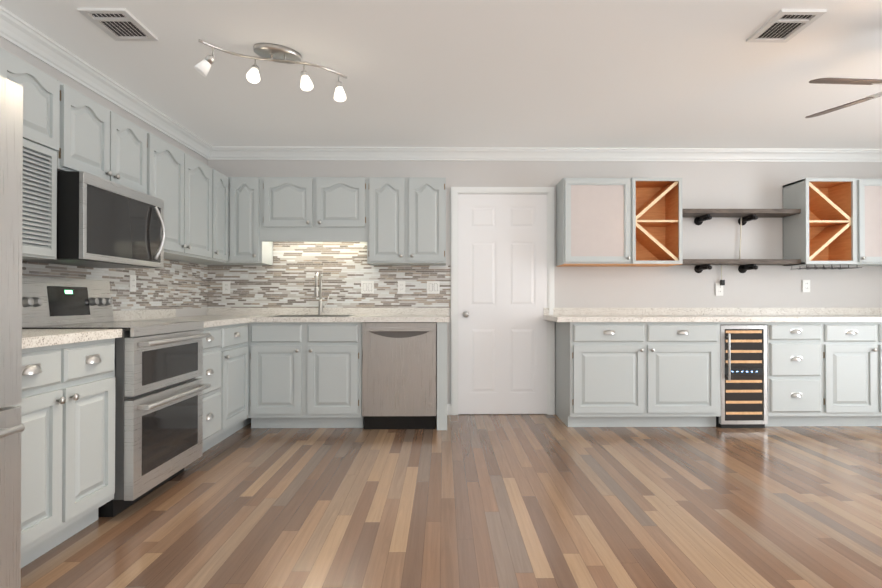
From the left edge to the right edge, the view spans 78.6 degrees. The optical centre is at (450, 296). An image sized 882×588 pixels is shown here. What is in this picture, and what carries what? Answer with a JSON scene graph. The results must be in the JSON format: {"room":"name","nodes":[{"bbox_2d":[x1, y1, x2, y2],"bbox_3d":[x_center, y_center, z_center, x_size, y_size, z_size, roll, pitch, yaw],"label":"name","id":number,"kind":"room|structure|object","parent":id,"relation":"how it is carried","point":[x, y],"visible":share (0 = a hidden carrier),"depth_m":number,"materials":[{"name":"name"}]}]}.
{"room":"kitchen","nodes":[
{"label":"kitchen","id":0,"kind":"room"},
{"bbox_2d":[0,37,207,316],"bbox_3d":[-2.240,-0.159,1.477,0.120,2.440,6.890,0,0,-1],"label":"wall","id":1,"kind":"structure","parent":0,"point":[16,51],"depth_m":3.42,"materials":[{"name":"paint"}]},
{"bbox_2d":[0,47,67,259],"bbox_3d":[-2.029,-0.612,2.212,0.320,0.864,0.748,0,0,-1],"label":"upper cabinet","id":2,"kind":"object","parent":1,"relation":"attached to","point":[45,98],"depth_m":2.47,"materials":[{"name":"paint"}]},
{"bbox_2d":[0,5,211,159],"bbox_3d":[-2.143,-1.326,1.491,0.074,0.104,6.720,0,0,-1],"label":"crown molding","id":3,"kind":"structure","parent":1,"relation":"attached to","point":[15,30],"depth_m":3.23,"materials":[{"name":"white paint"}]},
{"bbox_2d":[68,86,151,195],"bbox_3d":[-2.039,-0.827,2.938,0.320,0.424,0.818,0,0,-1],"label":"upper cabinet","id":4,"kind":"object","parent":1,"relation":"attached to","point":[102,143],"depth_m":2.94,"materials":[{"name":"paint"}]},
{"bbox_2d":[22,171,165,267],"bbox_3d":[-1.954,-0.388,2.968,0.470,0.426,0.748,0,0,-1],"label":"microwave","id":5,"kind":"object","parent":4,"relation":"attached to","point":[103,223],"visible":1,"depth_m":2.79,"materials":[{"name":"silver metal"}]},
{"bbox_2d":[22,259,209,310],"bbox_3d":[-2.200,-0.100,3.376,0.007,0.386,3.087,0,0,-1],"label":"tile backsplash","id":6,"kind":"structure","parent":1,"relation":"attached to","point":[177,285],"depth_m":3.95,"materials":[{"name":"tile"}]},
{"bbox_2d":[130,275,135,291],"bbox_3d":[-2.197,-0.090,3.723,0.008,0.114,0.070,0,0,-1],"label":"electrical outlet","id":7,"kind":"object","parent":1,"relation":"attached to","point":[132,277],"depth_m":3.72,"materials":[{"name":"white plastic"}]},
{"bbox_2d":[113,309,174,319],"bbox_3d":[-2.191,0.125,3.066,0.020,0.068,2.471,0,0,-1],"label":"backsplash","id":8,"kind":"structure","parent":1,"relation":"attached to","point":[154,314],"depth_m":3.83,"materials":[{"name":"beige stone"}]},
{"bbox_2d":[152,134,211,262],"bbox_3d":[-2.051,-0.664,3.815,0.320,0.739,1.061,0,0,-1],"label":"upper cabinet","id":9,"kind":"object","parent":1,"relation":"attached to","point":[184,183],"depth_m":3.83,"materials":[{"name":"paint"}]},
{"bbox_2d":[212,168,231,262],"bbox_3d":[-2.033,-0.660,4.424,0.372,0.739,0.404,0,0,-1],"label":"upper cabinet","id":10,"kind":"object","parent":1,"relation":"attached to","point":[212,216],"depth_m":4.47,"materials":[{"name":"paint"}]},
{"bbox_2d":[0,0,881,148],"bbox_3d":[1.279,-1.429,1.534,7.160,0.100,7.130,0,0,-1],"label":"ceiling","id":11,"kind":"structure","parent":0,"point":[585,73],"depth_m":3.26,"materials":[{"name":"paint"}]},
{"bbox_2d":[77,8,157,40],"bbox_3d":[-1.665,-1.364,2.708,0.225,0.014,0.300,0,0,-1],"label":"ceiling vent","id":12,"kind":"object","parent":11,"relation":"in","point":[119,24],"visible":0.96,"depth_m":2.70,"materials":[{"name":"white metal"}]},
{"bbox_2d":[194,39,346,101],"bbox_3d":[-0.972,-1.255,2.982,0.731,0.226,0.458,0,0,-1],"label":"track spotlight","id":13,"kind":"object","parent":11,"relation":"attached to","point":[275,53],"visible":1,"depth_m":2.96,"materials":[{"name":"silver metal"}]},
{"bbox_2d":[746,9,826,42],"bbox_3d":[1.685,-1.364,2.722,0.215,0.014,0.305,0,0,-1],"label":"ceiling vent","id":14,"kind":"object","parent":11,"relation":"in","point":[783,25],"visible":1,"depth_m":2.71,"materials":[{"name":"white metal"}]},
{"bbox_2d":[805,78,881,117],"bbox_3d":[2.297,-1.148,2.693,1.016,0.444,1.043,0,0,-1],"label":"fan","id":15,"kind":"object","parent":11,"relation":"hanging from","point":[853,81],"visible":1,"depth_m":2.71,"materials":[{"name":"brown wood"}]},
{"bbox_2d":[21,414,881,587],"bbox_3d":[1.279,1.111,1.517,7.160,0.100,7.130,0,0,-1],"label":"floor","id":16,"kind":"structure","parent":0,"point":[506,501],"depth_m":2.65,"materials":[{"name":"brown wood"}]},
{"bbox_2d":[0,75,24,587],"bbox_3d":[-1.769,0.170,1.384,0.757,1.780,0.896,0,0,-1],"label":"fridge","id":17,"kind":"object","parent":16,"relation":"on","point":[12,427],"visible":1,"depth_m":1.79,"materials":[{"name":"silver metal"}]},
{"bbox_2d":[7,340,114,567],"bbox_3d":[-1.889,0.630,2.205,0.600,0.872,0.747,0,0,-1],"label":"base cabinet","id":18,"kind":"object","parent":16,"relation":"on","point":[67,405],"depth_m":2.22,"materials":[{"name":"paint"}]},
{"bbox_2d":[22,329,121,347],"bbox_3d":[-1.881,0.174,2.208,0.615,0.040,0.747,0,0,-1],"label":"countertop","id":19,"kind":"structure","parent":18,"relation":"on","point":[31,338],"depth_m":2.27,"materials":[{"name":"beige stone"}]},
{"bbox_2d":[22,275,210,516],"bbox_3d":[-1.825,0.485,2.963,0.708,1.172,0.754,0,0,-1],"label":"range","id":20,"kind":"object","parent":16,"relation":"on","point":[160,387],"visible":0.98,"depth_m":2.82,"materials":[{"name":"silver metal"}]},
{"bbox_2d":[196,324,230,452],"bbox_3d":[-1.908,0.639,3.603,0.600,0.872,0.517,0,0,-1],"label":"base cabinet","id":21,"kind":"object","parent":16,"relation":"on","point":[216,347],"depth_m":3.73,"materials":[{"name":"paint"}]},
{"bbox_2d":[231,324,246,434],"bbox_3d":[-1.914,0.642,4.044,0.600,0.872,0.501,0,0,-1],"label":"base cabinet","id":22,"kind":"object","parent":16,"relation":"on","point":[238,331],"depth_m":4.12,"materials":[{"name":"paint"}]},
{"bbox_2d":[259,324,363,427],"bbox_3d":[-1.184,0.646,4.630,0.915,0.872,0.600,0,0,-1],"label":"base cabinet","id":23,"kind":"object","parent":16,"relation":"on","point":[282,367],"depth_m":4.34,"materials":[{"name":"paint"}]},
{"bbox_2d":[114,316,262,327],"bbox_3d":[-1.856,0.187,4.136,0.718,0.040,1.575,0,0,-1],"label":"countertop","id":24,"kind":"structure","parent":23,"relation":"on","point":[209,321],"depth_m":4.03,"materials":[{"name":"beige stone"}]},
{"bbox_2d":[263,316,448,323],"bbox_3d":[-0.760,0.190,4.630,1.488,0.040,0.617,0,0,-1],"label":"countertop","id":25,"kind":"structure","parent":23,"relation":"on","point":[266,319],"depth_m":4.33,"materials":[{"name":"beige stone"}]},
{"bbox_2d":[314,272,328,314],"bbox_3d":[-1.153,-0.025,4.790,0.103,0.388,0.215,0,0,-1],"label":"faucet","id":26,"kind":"object","parent":25,"relation":"on","point":[320,308],"visible":0.98,"depth_m":4.85,"materials":[{"name":"silver metal"}]},
{"bbox_2d":[362,322,436,428],"bbox_3d":[-0.421,0.648,4.609,0.599,0.868,0.603,0,0,-1],"label":"dishwasher","id":27,"kind":"object","parent":16,"relation":"on","point":[399,375],"visible":0.88,"depth_m":4.34,"materials":[{"name":"silver metal"}]},
{"bbox_2d":[552,320,723,426],"bbox_3d":[1.582,0.646,4.668,1.233,0.872,0.599,0,0,-1],"label":"base cabinet","id":28,"kind":"object","parent":16,"relation":"on","point":[637,367],"depth_m":4.37,"materials":[{"name":"paint"}]},
{"bbox_2d":[544,316,881,323],"bbox_3d":[2.774,0.190,4.678,3.836,0.040,0.617,0,0,-1],"label":"countertop","id":29,"kind":"structure","parent":28,"relation":"on","point":[559,319],"depth_m":4.37,"materials":[{"name":"beige stone"}]},
{"bbox_2d":[716,325,767,427],"bbox_3d":[2.394,0.659,4.637,0.382,0.845,0.564,0,0,-1],"label":"wine cooler","id":30,"kind":"object","parent":16,"relation":"on","point":[744,391],"visible":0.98,"depth_m":4.40,"materials":[{"name":"black glass"}]},
{"bbox_2d":[728,324,835,425],"bbox_3d":[2.849,0.646,4.685,0.521,0.872,0.599,0,0,-1],"label":"base cabinet","id":31,"kind":"object","parent":16,"relation":"on","point":[801,358],"depth_m":4.39,"materials":[{"name":"paint"}]},
{"bbox_2d":[836,324,881,425],"bbox_3d":[3.488,0.646,4.694,0.905,0.872,0.599,0,0,-1],"label":"base cabinet","id":32,"kind":"object","parent":16,"relation":"on","point":[858,346],"depth_m":4.39,"materials":[{"name":"paint"}]},
{"bbox_2d":[208,160,881,413],"bbox_3d":[1.231,-0.135,5.030,7.160,2.440,0.120,0,0,-1],"label":"wall","id":33,"kind":"structure","parent":0,"point":[732,185],"depth_m":4.99,"materials":[{"name":"paint"}]},
{"bbox_2d":[222,281,229,293],"bbox_3d":[-2.048,-0.081,4.911,0.070,0.114,0.007,0,0,-1],"label":"electrical outlet","id":34,"kind":"object","parent":33,"relation":"attached to","point":[225,284],"depth_m":4.91,"materials":[{"name":"white plastic"}]},
{"bbox_2d":[232,177,275,264],"bbox_3d":[-1.776,-0.657,4.743,0.296,0.739,0.375,0,0,-1],"label":"upper cabinet","id":35,"kind":"object","parent":33,"relation":"attached to","point":[251,245],"depth_m":4.61,"materials":[{"name":"paint"}]},
{"bbox_2d":[264,177,367,234],"bbox_3d":[-1.176,-0.805,4.779,0.904,0.444,0.320,0,0,-1],"label":"upper cabinet","id":36,"kind":"object","parent":33,"relation":"attached to","point":[292,205],"depth_m":4.62,"materials":[{"name":"paint"}]},
{"bbox_2d":[207,308,448,315],"bbox_3d":[-1.123,0.138,4.924,2.206,0.068,0.020,0,0,-1],"label":"backsplash","id":37,"kind":"structure","parent":33,"relation":"attached to","point":[210,311],"depth_m":4.91,"materials":[{"name":"beige stone"}]},
{"bbox_2d":[210,242,450,307],"bbox_3d":[-1.099,-0.238,4.932,2.193,0.681,0.007,0,0,-1],"label":"tile backsplash","id":38,"kind":"structure","parent":33,"relation":"attached to","point":[286,279],"depth_m":4.93,"materials":[{"name":"tile"}]},
{"bbox_2d":[361,281,373,293],"bbox_3d":[-0.763,-0.083,4.927,0.116,0.114,0.010,0,0,-1],"label":"electrical outlet","id":39,"kind":"object","parent":33,"relation":"attached to","point":[367,287],"depth_m":4.93,"materials":[{"name":"white plastic"}]},
{"bbox_2d":[356,177,445,264],"bbox_3d":[-0.418,-0.657,4.789,0.744,0.739,0.320,0,0,-1],"label":"upper cabinet","id":40,"kind":"object","parent":33,"relation":"attached to","point":[407,215],"depth_m":4.63,"materials":[{"name":"paint"}]},
{"bbox_2d":[398,281,404,293],"bbox_3d":[-0.452,-0.083,4.933,0.070,0.114,0.007,0,0,-1],"label":"electrical outlet","id":41,"kind":"object","parent":33,"relation":"attached to","point":[401,284],"depth_m":4.93,"materials":[{"name":"white plastic"}]},
{"bbox_2d":[427,281,439,293],"bbox_3d":[-0.161,-0.083,4.935,0.116,0.114,0.010,0,0,-1],"label":"electrical outlet","id":42,"kind":"object","parent":33,"relation":"attached to","point":[433,287],"depth_m":4.93,"materials":[{"name":"white plastic"}]},
{"bbox_2d":[447,404,450,414],"bbox_3d":[1.279,1.014,1.518,6.920,0.095,6.890,0,0,-1],"label":"baseboard","id":43,"kind":"structure","parent":33,"relation":"attached to","point":[448,409],"depth_m":4.93,"materials":[{"name":"white wood"}]},
{"bbox_2d":[458,194,546,413],"bbox_3d":[0.476,0.069,4.917,0.817,2.014,0.080,0,0,-1],"label":"door","id":44,"kind":"structure","parent":33,"relation":"in","point":[502,302],"depth_m":4.94,"materials":[{"name":"white wood"}]},
{"bbox_2d":[451,187,554,414],"bbox_3d":[0.475,0.039,4.944,0.953,2.090,0.026,0,0,-1],"label":"door frame","id":45,"kind":"structure","parent":33,"relation":"attached to","point":[456,191],"depth_m":4.94,"materials":[{"name":"white wood"}]},
{"bbox_2d":[212,146,881,161],"bbox_3d":[1.232,-1.303,4.941,6.920,0.104,0.074,0,0,-1],"label":"crown molding","id":46,"kind":"structure","parent":33,"relation":"attached to","point":[218,152],"depth_m":4.93,"materials":[{"name":"white paint"}]},
{"bbox_2d":[556,177,682,266],"bbox_3d":[1.489,-0.652,4.801,1.030,0.752,0.349,0,0,-1],"label":"upper cabinet","id":47,"kind":"object","parent":33,"relation":"attached to","point":[621,222],"visible":1,"depth_m":4.67,"materials":[{"name":"paint"}]},
{"bbox_2d":[544,308,881,315],"bbox_3d":[2.769,0.138,4.978,3.836,0.068,0.019,0,0,-1],"label":"backsplash","id":48,"kind":"structure","parent":33,"relation":"attached to","point":[556,311],"depth_m":4.96,"materials":[{"name":"beige stone"}]},
{"bbox_2d":[716,283,722,295],"bbox_3d":[2.481,-0.064,4.973,0.070,0.114,0.007,0,0,-1],"label":"electrical outlet","id":49,"kind":"object","parent":33,"relation":"attached to","point":[719,288],"depth_m":4.97,"materials":[{"name":"white plastic"}]},
{"bbox_2d":[682,259,800,272],"bbox_3d":[2.543,-0.271,4.860,1.072,0.111,0.255,0,0,-1],"label":"shelf","id":50,"kind":"object","parent":33,"relation":"attached to","point":[743,267],"visible":1,"depth_m":4.74,"materials":[{"name":"grey wood"}]},
{"bbox_2d":[682,209,800,224],"bbox_3d":[2.543,-0.714,4.863,1.072,0.111,0.255,0,0,-1],"label":"shelf","id":51,"kind":"object","parent":33,"relation":"attached to","point":[702,215],"visible":0.96,"depth_m":4.76,"materials":[{"name":"grey wood"}]},
{"bbox_2d":[720,217,741,284],"bbox_3d":[2.583,-0.415,4.957,0.197,0.628,0.027,0,0,-1],"label":"cord","id":52,"kind":"object","parent":51,"relation":"hanging from","point":[722,282],"visible":0.9,"depth_m":4.96,"materials":[{"name":"white plastic"}]},
{"bbox_2d":[802,280,809,291],"bbox_3d":[3.291,-0.096,4.985,0.070,0.114,0.007,0,0,-1],"label":"electrical outlet","id":53,"kind":"object","parent":33,"relation":"attached to","point":[805,283],"depth_m":4.98,"materials":[{"name":"white plastic"}]},
{"bbox_2d":[783,178,881,269],"bbox_3d":[3.604,-0.638,4.830,1.040,0.779,0.349,0,0,-1],"label":"upper cabinet","id":54,"kind":"object","parent":33,"relation":"attached to","point":[836,222],"visible":1,"depth_m":4.73,"materials":[{"name":"paint"}]}
]}

